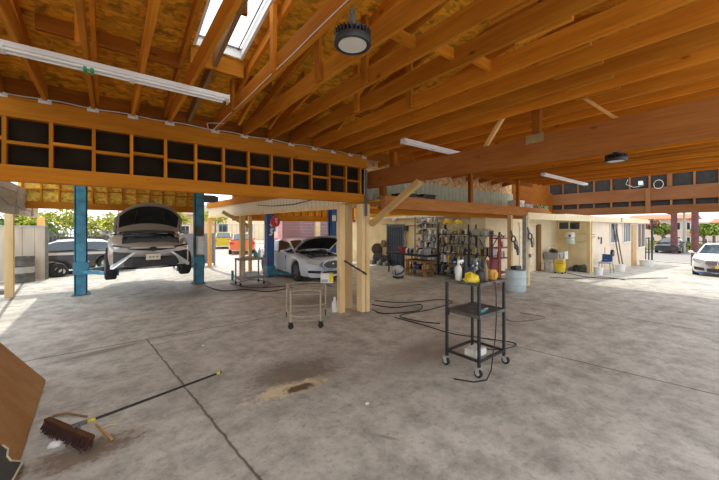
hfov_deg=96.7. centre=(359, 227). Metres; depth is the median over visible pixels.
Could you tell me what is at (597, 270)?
bucket
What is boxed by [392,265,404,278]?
tank
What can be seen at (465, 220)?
board
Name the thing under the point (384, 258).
scrap
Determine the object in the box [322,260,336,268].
headlight assembly
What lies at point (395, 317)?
cable
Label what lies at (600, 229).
wall
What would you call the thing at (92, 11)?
rafter
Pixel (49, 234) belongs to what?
iron fence
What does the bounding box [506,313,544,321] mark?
cable
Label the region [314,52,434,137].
rafter
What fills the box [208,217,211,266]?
timber post
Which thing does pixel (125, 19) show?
ceiling
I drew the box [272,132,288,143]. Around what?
block
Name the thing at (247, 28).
skylight
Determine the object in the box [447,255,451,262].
bin
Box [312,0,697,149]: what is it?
joist
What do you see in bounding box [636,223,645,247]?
window
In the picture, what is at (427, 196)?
crate
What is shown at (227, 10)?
joist
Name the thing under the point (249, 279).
hose
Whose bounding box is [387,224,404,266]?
door
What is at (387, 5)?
rafter
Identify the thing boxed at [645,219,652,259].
metal gate
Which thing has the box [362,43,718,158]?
joist
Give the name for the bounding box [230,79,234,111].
strut
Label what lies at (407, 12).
joist
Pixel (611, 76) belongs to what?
block
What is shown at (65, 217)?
leafy bush
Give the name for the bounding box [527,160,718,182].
joist
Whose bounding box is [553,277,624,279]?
hose
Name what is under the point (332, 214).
lift column
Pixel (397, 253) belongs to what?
steel table
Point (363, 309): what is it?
timber post
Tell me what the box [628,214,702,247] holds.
house
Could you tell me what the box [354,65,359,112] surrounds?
strut
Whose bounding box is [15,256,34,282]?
panel
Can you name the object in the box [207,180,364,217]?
header
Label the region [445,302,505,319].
shelf
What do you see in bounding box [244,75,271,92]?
blocking
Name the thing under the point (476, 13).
joist
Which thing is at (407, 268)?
shelf
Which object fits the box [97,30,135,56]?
blocking
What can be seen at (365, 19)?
strut
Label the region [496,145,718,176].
joist
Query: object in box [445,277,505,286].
tray
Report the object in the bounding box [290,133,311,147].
block
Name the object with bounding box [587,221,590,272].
timber post
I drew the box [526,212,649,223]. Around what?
trim
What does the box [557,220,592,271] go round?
wall
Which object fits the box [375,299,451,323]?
hose
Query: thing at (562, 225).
window
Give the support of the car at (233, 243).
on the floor
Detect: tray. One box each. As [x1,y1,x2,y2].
[235,257,264,260]
[235,274,264,279]
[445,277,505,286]
[564,251,567,258]
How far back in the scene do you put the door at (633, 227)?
19.32 m
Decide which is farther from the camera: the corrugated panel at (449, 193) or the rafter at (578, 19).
the corrugated panel at (449, 193)
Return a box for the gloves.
[463,271,479,282]
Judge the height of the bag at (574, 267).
0.315 m
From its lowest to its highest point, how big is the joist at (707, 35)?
0.225 m
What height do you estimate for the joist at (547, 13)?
0.225 m
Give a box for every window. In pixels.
[558,221,580,229]
[609,222,617,243]
[622,223,630,242]
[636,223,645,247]
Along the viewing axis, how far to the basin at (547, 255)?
14.83 m
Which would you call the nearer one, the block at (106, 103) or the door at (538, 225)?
the block at (106, 103)
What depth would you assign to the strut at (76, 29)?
2.67 m
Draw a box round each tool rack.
[437,224,476,275]
[469,232,499,271]
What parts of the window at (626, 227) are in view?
frame, pane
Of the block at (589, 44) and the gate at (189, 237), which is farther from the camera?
the gate at (189, 237)
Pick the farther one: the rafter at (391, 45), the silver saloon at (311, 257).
the silver saloon at (311, 257)
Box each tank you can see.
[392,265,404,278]
[565,232,594,243]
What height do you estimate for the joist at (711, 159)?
0.190 m
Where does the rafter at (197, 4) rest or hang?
attached to the ceiling at (125, 19)
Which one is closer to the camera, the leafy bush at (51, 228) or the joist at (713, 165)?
the joist at (713, 165)
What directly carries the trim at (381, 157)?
attached to the ceiling
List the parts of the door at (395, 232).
frame, frame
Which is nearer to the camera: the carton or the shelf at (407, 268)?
the carton
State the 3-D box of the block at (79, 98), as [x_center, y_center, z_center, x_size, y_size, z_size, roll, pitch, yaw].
[-3.710,-1.661,4.107,0.408,0.219,0.040,0,0,-38]
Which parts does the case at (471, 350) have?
lid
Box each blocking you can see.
[35,12,73,39]
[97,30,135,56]
[148,46,181,68]
[236,2,247,16]
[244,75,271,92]
[277,85,298,100]
[305,94,320,103]
[329,102,346,110]
[355,110,370,117]
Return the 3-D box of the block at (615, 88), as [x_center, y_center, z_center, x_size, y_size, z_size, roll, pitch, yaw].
[2.732,-1.623,3.683,0.039,0.175,0.420,0,0,-38]
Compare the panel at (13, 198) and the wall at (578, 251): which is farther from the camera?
the wall at (578, 251)
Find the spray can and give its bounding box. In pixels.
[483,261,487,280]
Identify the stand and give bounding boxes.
[489,237,506,284]
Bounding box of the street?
[646,241,718,262]
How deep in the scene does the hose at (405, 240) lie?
15.23 m
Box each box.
[244,271,257,276]
[507,200,524,206]
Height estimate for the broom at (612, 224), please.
2.370 m
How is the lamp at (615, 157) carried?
hanging from the joist at (714, 92)
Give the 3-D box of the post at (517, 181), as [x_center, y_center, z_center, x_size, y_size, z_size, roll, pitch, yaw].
[5.147,-1.121,10.392,0.110,0.859,0.090,0,0,-38]
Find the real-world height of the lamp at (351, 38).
0.330 m
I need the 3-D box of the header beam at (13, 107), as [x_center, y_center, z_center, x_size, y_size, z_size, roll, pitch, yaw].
[-2.538,-1.425,5.003,6.760,0.250,0.130,0,0,-38]
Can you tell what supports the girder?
on the post at (382, 189)
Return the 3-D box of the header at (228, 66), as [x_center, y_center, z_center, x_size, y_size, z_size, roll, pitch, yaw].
[-1.681,-1.958,3.801,0.590,0.200,0.040,0,0,-38]
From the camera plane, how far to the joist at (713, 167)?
9.53 m
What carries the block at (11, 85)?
on the header beam at (13, 107)
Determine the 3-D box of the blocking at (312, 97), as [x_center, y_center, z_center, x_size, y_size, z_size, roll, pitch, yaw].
[-0.676,-1.942,4.853,0.330,0.149,0.040,0,0,-38]
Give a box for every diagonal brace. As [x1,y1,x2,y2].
[237,94,257,125]
[268,70,306,128]
[336,80,380,130]
[483,118,504,146]
[583,98,617,118]
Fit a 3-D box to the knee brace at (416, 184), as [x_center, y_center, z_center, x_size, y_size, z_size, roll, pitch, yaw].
[0.695,-0.480,6.533,0.100,0.881,1.454,0,0,-38]
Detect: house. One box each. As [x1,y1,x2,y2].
[118,207,214,233]
[204,205,299,238]
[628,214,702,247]
[699,222,718,241]
[706,218,718,242]
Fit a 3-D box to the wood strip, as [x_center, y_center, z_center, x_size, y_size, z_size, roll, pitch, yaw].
[-2.355,1.875,2.946,0.386,0.012,0.018,0,0,34]
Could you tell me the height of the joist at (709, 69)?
0.190 m
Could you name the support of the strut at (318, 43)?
attached to the joist at (407, 12)
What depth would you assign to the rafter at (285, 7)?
3.65 m
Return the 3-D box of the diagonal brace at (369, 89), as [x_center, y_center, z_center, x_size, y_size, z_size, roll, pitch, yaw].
[-0.024,-1.853,4.740,0.038,0.568,1.136,0,0,-38]
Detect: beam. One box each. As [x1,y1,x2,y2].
[0,95,366,168]
[0,164,364,202]
[381,195,548,215]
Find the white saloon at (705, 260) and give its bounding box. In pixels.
[688,243,718,274]
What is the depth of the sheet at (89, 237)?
16.12 m
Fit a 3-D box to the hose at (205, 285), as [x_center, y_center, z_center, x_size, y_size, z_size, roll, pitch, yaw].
[-3.623,1.875,9.890,2.950,0.024,0.751,0,0,7]
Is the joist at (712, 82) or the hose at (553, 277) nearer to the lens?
the joist at (712, 82)
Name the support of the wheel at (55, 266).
on the floor
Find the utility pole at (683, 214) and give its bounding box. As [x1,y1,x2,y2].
[682,213,685,252]
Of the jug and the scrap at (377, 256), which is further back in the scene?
the scrap at (377, 256)
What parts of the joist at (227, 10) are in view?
tie plate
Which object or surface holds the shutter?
on the floor
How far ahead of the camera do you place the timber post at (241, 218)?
12.67 m
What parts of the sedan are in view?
slash trim, number plate, slash trim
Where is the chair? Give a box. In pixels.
[598,254,613,272]
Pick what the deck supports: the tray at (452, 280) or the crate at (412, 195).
the crate at (412, 195)
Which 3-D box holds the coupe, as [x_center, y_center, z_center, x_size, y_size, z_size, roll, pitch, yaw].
[-12.443,1.166,13.568,4.904,1.448,2.234,0,0,-42]
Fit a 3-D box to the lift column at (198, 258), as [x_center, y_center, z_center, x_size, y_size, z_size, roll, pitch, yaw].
[-5.587,-0.060,10.863,1.451,3.900,2.600,0,0,-38]
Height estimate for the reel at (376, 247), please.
0.610 m
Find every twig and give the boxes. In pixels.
[52,412,87,417]
[98,423,116,430]
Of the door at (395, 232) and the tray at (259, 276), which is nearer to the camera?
the tray at (259, 276)
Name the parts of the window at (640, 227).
frame, pane, frame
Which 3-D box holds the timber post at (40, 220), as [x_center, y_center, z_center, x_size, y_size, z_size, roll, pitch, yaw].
[-12.079,0.740,12.136,0.200,2.300,0.200,0,0,-38]
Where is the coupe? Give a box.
[48,239,107,270]
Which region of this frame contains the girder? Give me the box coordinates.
[367,96,718,188]
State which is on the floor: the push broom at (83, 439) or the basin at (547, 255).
the push broom at (83, 439)
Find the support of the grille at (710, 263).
attached to the white saloon at (705, 260)
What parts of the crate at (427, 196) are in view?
lid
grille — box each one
[128,247,175,250]
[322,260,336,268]
[705,261,718,265]
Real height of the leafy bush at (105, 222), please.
2.966 m
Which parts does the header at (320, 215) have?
board panel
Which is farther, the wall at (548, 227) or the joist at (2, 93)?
the wall at (548, 227)
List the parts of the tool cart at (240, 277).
leg, leg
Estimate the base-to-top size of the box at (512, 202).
0.420 m
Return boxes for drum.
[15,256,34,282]
[505,268,526,292]
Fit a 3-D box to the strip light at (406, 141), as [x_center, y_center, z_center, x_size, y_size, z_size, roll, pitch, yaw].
[1.714,-1.508,6.288,2.448,0.085,0.120,0,0,-38]
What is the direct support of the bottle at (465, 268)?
on the rolling cart at (472, 309)
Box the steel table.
[386,251,438,272]
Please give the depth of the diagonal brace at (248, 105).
4.63 m
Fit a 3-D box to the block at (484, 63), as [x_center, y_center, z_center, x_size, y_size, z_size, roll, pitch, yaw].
[1.173,-1.690,3.201,0.449,0.100,0.040,0,0,-38]
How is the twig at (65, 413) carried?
on the floor
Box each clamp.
[510,230,517,247]
[513,240,519,254]
[527,227,534,247]
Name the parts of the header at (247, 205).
trim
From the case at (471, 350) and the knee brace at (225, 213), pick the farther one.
the knee brace at (225, 213)
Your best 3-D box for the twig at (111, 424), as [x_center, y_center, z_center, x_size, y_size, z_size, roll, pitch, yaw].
[-2.386,1.875,3.031,0.146,0.026,0.040,0,0,-38]
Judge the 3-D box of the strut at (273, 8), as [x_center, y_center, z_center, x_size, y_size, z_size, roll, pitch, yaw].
[-0.862,-1.892,3.197,0.038,0.664,0.090,0,0,-38]
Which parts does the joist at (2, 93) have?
tie plate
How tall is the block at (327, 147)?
0.219 m
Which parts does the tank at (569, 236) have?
tank, tank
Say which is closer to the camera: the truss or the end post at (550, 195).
the truss
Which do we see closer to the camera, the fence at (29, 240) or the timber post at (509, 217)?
the timber post at (509, 217)
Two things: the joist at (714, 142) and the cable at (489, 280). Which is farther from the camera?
the joist at (714, 142)
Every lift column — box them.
[71,186,118,296]
[176,193,217,284]
[264,214,291,277]
[328,209,336,253]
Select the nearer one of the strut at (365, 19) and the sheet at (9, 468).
the sheet at (9, 468)
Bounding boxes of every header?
[18,182,192,212]
[190,46,243,78]
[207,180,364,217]
[232,195,354,221]
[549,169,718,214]
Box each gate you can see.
[173,233,214,267]
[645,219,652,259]
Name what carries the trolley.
on the floor
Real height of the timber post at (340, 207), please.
2.430 m
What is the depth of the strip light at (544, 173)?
9.77 m
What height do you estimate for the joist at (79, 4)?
0.225 m
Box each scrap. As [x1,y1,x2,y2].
[47,440,62,448]
[373,252,382,263]
[380,255,389,263]
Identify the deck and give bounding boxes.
[342,199,550,212]
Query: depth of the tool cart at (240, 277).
10.76 m
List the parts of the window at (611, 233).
frame, pane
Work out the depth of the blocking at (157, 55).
3.63 m
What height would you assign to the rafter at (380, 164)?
0.917 m
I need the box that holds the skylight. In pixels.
[193,0,274,59]
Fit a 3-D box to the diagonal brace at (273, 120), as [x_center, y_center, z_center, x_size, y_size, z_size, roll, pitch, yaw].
[-1.071,-1.805,4.620,0.038,0.476,1.228,0,0,-38]
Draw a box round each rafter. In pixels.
[10,0,38,93]
[89,0,99,104]
[136,0,148,111]
[164,0,202,117]
[187,0,247,122]
[219,0,295,112]
[247,31,326,120]
[273,0,401,125]
[292,0,449,132]
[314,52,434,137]
[331,0,545,142]
[378,162,388,167]
[390,0,623,119]
[437,9,606,101]
[479,179,489,183]
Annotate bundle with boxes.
[443,219,452,223]
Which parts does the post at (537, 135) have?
post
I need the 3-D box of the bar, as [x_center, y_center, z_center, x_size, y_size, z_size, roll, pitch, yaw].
[-0.088,0.860,6.973,0.513,0.334,0.043,0,0,0]
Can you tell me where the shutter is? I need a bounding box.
[276,221,327,238]
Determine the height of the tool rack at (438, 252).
2.020 m
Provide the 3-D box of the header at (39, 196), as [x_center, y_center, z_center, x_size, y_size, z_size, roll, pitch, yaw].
[-8.403,-1.315,11.284,5.050,1.410,0.130,0,0,-38]
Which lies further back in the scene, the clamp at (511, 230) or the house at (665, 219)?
the house at (665, 219)
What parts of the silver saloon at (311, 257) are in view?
roof rail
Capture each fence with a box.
[0,225,47,281]
[48,230,110,242]
[179,224,309,243]
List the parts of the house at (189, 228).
pane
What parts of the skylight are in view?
pane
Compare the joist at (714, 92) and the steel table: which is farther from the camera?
the steel table
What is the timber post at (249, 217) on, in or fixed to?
on the floor
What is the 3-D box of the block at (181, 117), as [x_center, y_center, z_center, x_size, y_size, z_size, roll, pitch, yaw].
[-2.599,-1.661,4.975,0.588,0.219,0.040,0,0,-38]
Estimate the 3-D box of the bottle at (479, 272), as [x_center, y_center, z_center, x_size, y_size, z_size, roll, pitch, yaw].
[1.619,0.619,4.311,0.110,0.200,0.110,0,0,-38]
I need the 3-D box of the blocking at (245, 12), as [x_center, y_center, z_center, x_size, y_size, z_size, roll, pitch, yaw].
[-1.177,-2.141,3.065,0.200,0.140,0.040,0,0,-38]
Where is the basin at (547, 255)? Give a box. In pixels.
[544,251,563,259]
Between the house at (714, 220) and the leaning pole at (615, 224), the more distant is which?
the house at (714, 220)
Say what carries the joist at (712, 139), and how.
attached to the ceiling at (125, 19)
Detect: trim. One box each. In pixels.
[367,153,532,187]
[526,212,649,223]
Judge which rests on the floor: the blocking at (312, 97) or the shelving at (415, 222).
the shelving at (415, 222)
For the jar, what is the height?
0.140 m
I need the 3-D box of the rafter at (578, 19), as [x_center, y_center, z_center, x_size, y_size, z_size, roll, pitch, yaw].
[1.856,-2.077,4.813,0.038,0.916,5.926,0,0,-38]
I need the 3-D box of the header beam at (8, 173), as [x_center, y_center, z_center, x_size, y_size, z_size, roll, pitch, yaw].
[-2.538,-0.645,5.003,6.760,0.190,0.130,0,0,-38]
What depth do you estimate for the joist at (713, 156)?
8.19 m
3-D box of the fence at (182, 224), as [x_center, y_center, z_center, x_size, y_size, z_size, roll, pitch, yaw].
[-12.117,0.715,36.218,14.600,2.350,0.100,0,0,-38]
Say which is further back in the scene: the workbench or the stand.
the workbench
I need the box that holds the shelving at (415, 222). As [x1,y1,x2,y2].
[414,216,444,274]
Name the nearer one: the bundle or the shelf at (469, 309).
the shelf at (469, 309)
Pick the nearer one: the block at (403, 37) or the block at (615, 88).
the block at (403, 37)
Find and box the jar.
[488,269,497,279]
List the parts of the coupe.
roof rail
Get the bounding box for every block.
[4,77,40,99]
[48,85,89,107]
[95,96,130,115]
[135,103,167,121]
[173,111,212,129]
[218,121,241,134]
[248,127,265,139]
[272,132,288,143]
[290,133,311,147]
[318,143,330,150]
[336,147,347,153]
[390,30,415,49]
[433,44,453,59]
[471,57,490,70]
[491,0,537,23]
[515,16,573,45]
[537,42,591,64]
[553,60,603,79]
[566,75,612,91]
[575,86,619,100]
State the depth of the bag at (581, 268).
14.71 m
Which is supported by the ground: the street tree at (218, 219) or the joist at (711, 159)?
the street tree at (218, 219)
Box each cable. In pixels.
[207,0,347,130]
[259,200,310,205]
[395,317,516,349]
[454,280,496,382]
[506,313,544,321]
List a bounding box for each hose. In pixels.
[205,285,291,291]
[230,283,331,287]
[237,279,270,287]
[372,304,422,313]
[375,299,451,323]
[404,231,406,246]
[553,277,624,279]
[569,273,647,278]
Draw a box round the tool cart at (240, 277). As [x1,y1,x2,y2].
[235,257,264,285]
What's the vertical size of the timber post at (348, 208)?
2.430 m
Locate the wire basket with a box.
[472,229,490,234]
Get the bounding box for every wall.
[353,207,487,270]
[364,159,556,274]
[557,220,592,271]
[593,222,644,271]
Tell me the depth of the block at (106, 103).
4.37 m
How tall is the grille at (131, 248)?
0.060 m
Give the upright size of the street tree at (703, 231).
2.852 m
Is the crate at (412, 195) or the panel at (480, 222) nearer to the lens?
the crate at (412, 195)
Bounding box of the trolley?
[285,282,325,328]
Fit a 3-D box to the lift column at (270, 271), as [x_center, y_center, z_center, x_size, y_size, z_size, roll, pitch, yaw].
[-3.263,0.630,12.679,1.031,2.520,2.500,0,0,-38]
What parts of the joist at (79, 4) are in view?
tie plate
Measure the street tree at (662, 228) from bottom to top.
2.883 m
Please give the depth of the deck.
7.45 m
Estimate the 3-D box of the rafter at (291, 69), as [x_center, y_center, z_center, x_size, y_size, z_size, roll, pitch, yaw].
[-0.185,-2.077,3.219,0.038,0.916,5.926,0,0,-38]
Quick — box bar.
[344,260,366,274]
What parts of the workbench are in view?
leg, leg, leg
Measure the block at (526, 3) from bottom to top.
0.175 m
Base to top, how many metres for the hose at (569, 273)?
0.131 m
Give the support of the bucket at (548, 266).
on the floor
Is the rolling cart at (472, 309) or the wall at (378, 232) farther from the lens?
the wall at (378, 232)
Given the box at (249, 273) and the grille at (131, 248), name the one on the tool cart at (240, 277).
the box at (249, 273)
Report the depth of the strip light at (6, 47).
3.04 m
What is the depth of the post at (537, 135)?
4.33 m
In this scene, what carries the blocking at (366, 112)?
attached to the rafter at (416, 63)
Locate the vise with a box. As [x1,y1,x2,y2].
[397,246,407,252]
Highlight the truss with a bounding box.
[0,115,363,193]
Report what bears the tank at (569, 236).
attached to the wall at (578, 251)
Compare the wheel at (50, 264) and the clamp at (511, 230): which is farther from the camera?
the wheel at (50, 264)
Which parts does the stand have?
panel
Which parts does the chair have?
seat, backrest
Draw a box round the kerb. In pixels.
[655,261,690,263]
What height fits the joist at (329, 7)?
0.225 m
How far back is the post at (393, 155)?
6.53 m
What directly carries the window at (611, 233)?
in the wall at (600, 229)
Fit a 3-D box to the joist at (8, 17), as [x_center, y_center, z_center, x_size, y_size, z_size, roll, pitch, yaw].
[-2.120,-1.627,1.706,0.120,0.225,5.900,0,0,-38]
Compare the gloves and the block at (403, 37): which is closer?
the block at (403, 37)
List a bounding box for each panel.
[0,181,37,217]
[364,175,512,205]
[466,217,484,252]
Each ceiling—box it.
[0,0,700,158]
[354,214,646,219]
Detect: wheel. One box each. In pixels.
[48,261,57,276]
[49,263,66,276]
[55,267,68,276]
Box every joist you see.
[0,0,51,104]
[0,74,7,96]
[74,0,98,112]
[128,0,160,119]
[165,0,242,125]
[211,0,360,133]
[241,0,445,138]
[266,0,525,142]
[288,0,605,145]
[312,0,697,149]
[331,0,718,153]
[348,21,718,156]
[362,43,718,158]
[389,59,718,157]
[402,75,718,159]
[414,87,718,161]
[478,136,717,172]
[481,136,718,174]
[489,141,718,175]
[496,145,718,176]
[503,148,718,178]
[509,152,718,179]
[515,155,718,180]
[521,158,718,181]
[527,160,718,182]
[532,163,718,183]
[537,165,718,184]
[542,167,718,185]
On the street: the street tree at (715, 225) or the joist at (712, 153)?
the street tree at (715, 225)
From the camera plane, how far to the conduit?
4.61 m
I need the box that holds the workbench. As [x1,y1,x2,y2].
[405,258,434,276]
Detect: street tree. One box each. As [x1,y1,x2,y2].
[177,212,191,223]
[204,208,229,233]
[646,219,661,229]
[650,223,670,238]
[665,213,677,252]
[688,223,715,244]
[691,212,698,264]
[703,222,718,242]
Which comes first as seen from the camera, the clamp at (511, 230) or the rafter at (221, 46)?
the rafter at (221, 46)
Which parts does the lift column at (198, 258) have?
motor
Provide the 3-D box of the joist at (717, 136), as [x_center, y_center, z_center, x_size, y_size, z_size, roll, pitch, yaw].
[4.899,-1.645,6.905,0.040,0.190,5.450,0,0,-38]
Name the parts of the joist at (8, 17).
tie plate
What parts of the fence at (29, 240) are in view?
cap rail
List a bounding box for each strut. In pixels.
[74,3,80,46]
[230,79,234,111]
[270,2,276,73]
[315,36,321,82]
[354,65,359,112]
[361,14,368,85]
[406,63,412,109]
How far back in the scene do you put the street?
27.06 m
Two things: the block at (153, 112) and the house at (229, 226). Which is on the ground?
the house at (229, 226)
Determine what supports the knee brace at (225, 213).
attached to the timber post at (249, 217)
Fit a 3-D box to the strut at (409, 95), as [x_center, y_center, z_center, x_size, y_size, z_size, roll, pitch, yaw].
[0.657,-1.906,4.193,0.038,0.693,0.090,0,0,-38]
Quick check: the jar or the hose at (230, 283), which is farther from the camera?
the hose at (230, 283)
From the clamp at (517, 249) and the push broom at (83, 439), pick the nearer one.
the push broom at (83, 439)
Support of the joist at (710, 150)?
attached to the ceiling at (125, 19)
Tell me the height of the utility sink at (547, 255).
1.199 m
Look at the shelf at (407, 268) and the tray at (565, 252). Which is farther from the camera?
the tray at (565, 252)
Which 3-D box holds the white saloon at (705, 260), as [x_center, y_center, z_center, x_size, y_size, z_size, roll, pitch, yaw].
[17.538,1.479,15.444,4.742,1.468,2.182,0,0,-36]
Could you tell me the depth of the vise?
13.25 m
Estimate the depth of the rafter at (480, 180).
11.52 m
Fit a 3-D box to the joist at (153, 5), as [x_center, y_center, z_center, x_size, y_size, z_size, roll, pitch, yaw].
[-1.429,-1.627,2.247,0.120,0.225,5.900,0,0,-38]
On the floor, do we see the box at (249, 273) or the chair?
the chair
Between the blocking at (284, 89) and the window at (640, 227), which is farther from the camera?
the window at (640, 227)
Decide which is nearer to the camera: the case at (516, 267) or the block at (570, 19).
the block at (570, 19)
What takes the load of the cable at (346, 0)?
attached to the joist at (329, 7)
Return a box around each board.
[370,208,521,218]
[453,217,470,228]
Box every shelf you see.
[406,267,431,271]
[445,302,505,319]
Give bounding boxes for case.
[464,344,485,357]
[511,265,520,269]
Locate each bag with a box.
[572,265,578,271]
[577,264,586,271]
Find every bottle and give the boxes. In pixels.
[455,259,463,280]
[462,262,468,279]
[475,266,483,281]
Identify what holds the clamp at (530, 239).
hanging from the timber post at (525, 219)
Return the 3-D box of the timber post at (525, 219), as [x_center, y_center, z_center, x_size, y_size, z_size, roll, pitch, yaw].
[5.482,0.745,10.526,0.280,2.290,0.120,0,0,-38]
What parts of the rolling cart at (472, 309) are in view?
leg, leg, rail, leg, leg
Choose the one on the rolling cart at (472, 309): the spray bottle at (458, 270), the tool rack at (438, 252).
the spray bottle at (458, 270)
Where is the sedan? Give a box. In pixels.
[99,203,191,279]
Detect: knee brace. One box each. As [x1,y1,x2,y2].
[222,210,248,227]
[369,179,421,225]
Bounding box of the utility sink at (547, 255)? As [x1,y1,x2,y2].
[544,245,563,268]
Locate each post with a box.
[4,213,14,297]
[37,217,44,225]
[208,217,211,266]
[239,216,244,275]
[248,216,251,270]
[337,204,344,312]
[345,205,352,308]
[350,170,375,316]
[379,186,386,195]
[390,152,397,166]
[468,173,472,202]
[507,215,512,268]
[516,180,519,206]
[522,216,529,285]
[526,63,543,144]
[549,194,551,213]
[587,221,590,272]
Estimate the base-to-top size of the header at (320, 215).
1.680 m
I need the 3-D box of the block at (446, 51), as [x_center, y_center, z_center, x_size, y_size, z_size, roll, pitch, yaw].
[0.749,-1.690,2.996,0.389,0.100,0.040,0,0,-38]
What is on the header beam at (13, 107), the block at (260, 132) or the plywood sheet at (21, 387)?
the block at (260, 132)
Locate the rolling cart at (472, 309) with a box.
[442,277,509,377]
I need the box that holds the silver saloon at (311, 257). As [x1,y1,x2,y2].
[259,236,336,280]
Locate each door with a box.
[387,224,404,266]
[518,223,540,271]
[631,225,635,265]
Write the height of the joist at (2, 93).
0.225 m
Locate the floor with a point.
(618, 379)
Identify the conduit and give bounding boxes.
[6,93,363,155]
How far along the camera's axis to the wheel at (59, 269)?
12.38 m
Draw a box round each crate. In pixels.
[391,193,416,197]
[417,194,435,198]
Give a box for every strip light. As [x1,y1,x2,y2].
[0,39,229,104]
[400,138,459,153]
[541,172,587,185]
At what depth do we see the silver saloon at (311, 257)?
11.72 m
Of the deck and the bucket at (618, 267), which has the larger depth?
the bucket at (618, 267)
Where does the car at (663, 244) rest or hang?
on the street
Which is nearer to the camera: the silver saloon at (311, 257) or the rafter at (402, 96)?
the rafter at (402, 96)
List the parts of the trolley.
leg, rail, rail, rail, rail, leg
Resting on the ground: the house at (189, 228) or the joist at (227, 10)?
the house at (189, 228)
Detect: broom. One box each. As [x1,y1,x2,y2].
[40,371,221,453]
[612,224,619,263]
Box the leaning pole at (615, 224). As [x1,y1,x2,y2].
[615,224,622,263]
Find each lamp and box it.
[333,4,370,55]
[604,151,627,162]
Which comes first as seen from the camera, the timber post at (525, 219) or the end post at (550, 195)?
the timber post at (525, 219)
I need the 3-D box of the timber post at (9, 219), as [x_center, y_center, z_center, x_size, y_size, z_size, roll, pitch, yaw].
[-9.587,0.740,8.765,0.170,2.300,0.170,0,0,-38]
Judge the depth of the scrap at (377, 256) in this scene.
16.56 m
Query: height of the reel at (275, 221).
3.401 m
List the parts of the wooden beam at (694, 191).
splice plate, splice plate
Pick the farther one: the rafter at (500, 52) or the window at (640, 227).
the window at (640, 227)
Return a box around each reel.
[268,215,279,265]
[372,243,381,253]
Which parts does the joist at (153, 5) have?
tie plate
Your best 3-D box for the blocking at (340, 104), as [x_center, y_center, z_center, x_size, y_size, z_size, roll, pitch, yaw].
[-0.313,-1.942,5.136,0.390,0.149,0.040,0,0,-38]
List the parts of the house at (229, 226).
pane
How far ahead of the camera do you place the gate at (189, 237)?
15.95 m
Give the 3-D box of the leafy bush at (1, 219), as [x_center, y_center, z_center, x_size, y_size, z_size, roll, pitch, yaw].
[-19.022,0.515,16.914,2.777,2.750,2.171,0,0,-24]
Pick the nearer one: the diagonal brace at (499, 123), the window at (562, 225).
the diagonal brace at (499, 123)
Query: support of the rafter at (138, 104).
attached to the ceiling at (125, 19)
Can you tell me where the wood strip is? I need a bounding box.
[95,424,112,439]
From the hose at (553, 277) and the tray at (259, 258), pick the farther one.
the hose at (553, 277)
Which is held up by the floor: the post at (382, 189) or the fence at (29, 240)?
the fence at (29, 240)
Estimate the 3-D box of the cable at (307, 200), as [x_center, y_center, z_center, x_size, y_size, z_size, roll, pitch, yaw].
[-2.118,-0.785,9.766,0.047,0.174,4.811,0,0,-41]
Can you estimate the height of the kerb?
0.260 m
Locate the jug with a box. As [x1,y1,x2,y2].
[332,297,336,311]
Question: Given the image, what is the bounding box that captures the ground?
[216,239,263,246]
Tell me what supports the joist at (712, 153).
attached to the ceiling at (125, 19)
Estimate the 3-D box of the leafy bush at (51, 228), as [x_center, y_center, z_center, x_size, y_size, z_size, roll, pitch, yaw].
[-17.177,0.753,16.322,2.684,2.273,2.031,0,0,-38]
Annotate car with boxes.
[215,232,231,246]
[226,233,255,253]
[654,238,686,252]
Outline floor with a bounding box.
[0,245,718,479]
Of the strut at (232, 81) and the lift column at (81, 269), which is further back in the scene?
the lift column at (81, 269)
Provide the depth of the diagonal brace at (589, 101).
3.81 m
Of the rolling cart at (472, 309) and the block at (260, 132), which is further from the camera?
the block at (260, 132)
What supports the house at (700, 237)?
on the street
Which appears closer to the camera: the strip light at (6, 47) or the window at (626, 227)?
the strip light at (6, 47)
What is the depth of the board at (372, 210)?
8.86 m
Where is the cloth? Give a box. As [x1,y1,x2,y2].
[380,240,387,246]
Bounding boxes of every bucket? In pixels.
[544,262,553,271]
[554,254,565,273]
[594,266,602,274]
[614,264,625,271]
[639,259,654,266]
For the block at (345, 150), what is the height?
0.219 m
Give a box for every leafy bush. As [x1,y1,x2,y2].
[0,214,32,224]
[0,221,58,236]
[15,209,73,236]
[65,212,117,235]
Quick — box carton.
[321,273,332,282]
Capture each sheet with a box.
[0,343,44,459]
[0,444,23,479]
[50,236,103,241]
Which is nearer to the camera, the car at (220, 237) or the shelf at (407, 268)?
the shelf at (407, 268)
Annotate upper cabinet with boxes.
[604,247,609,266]

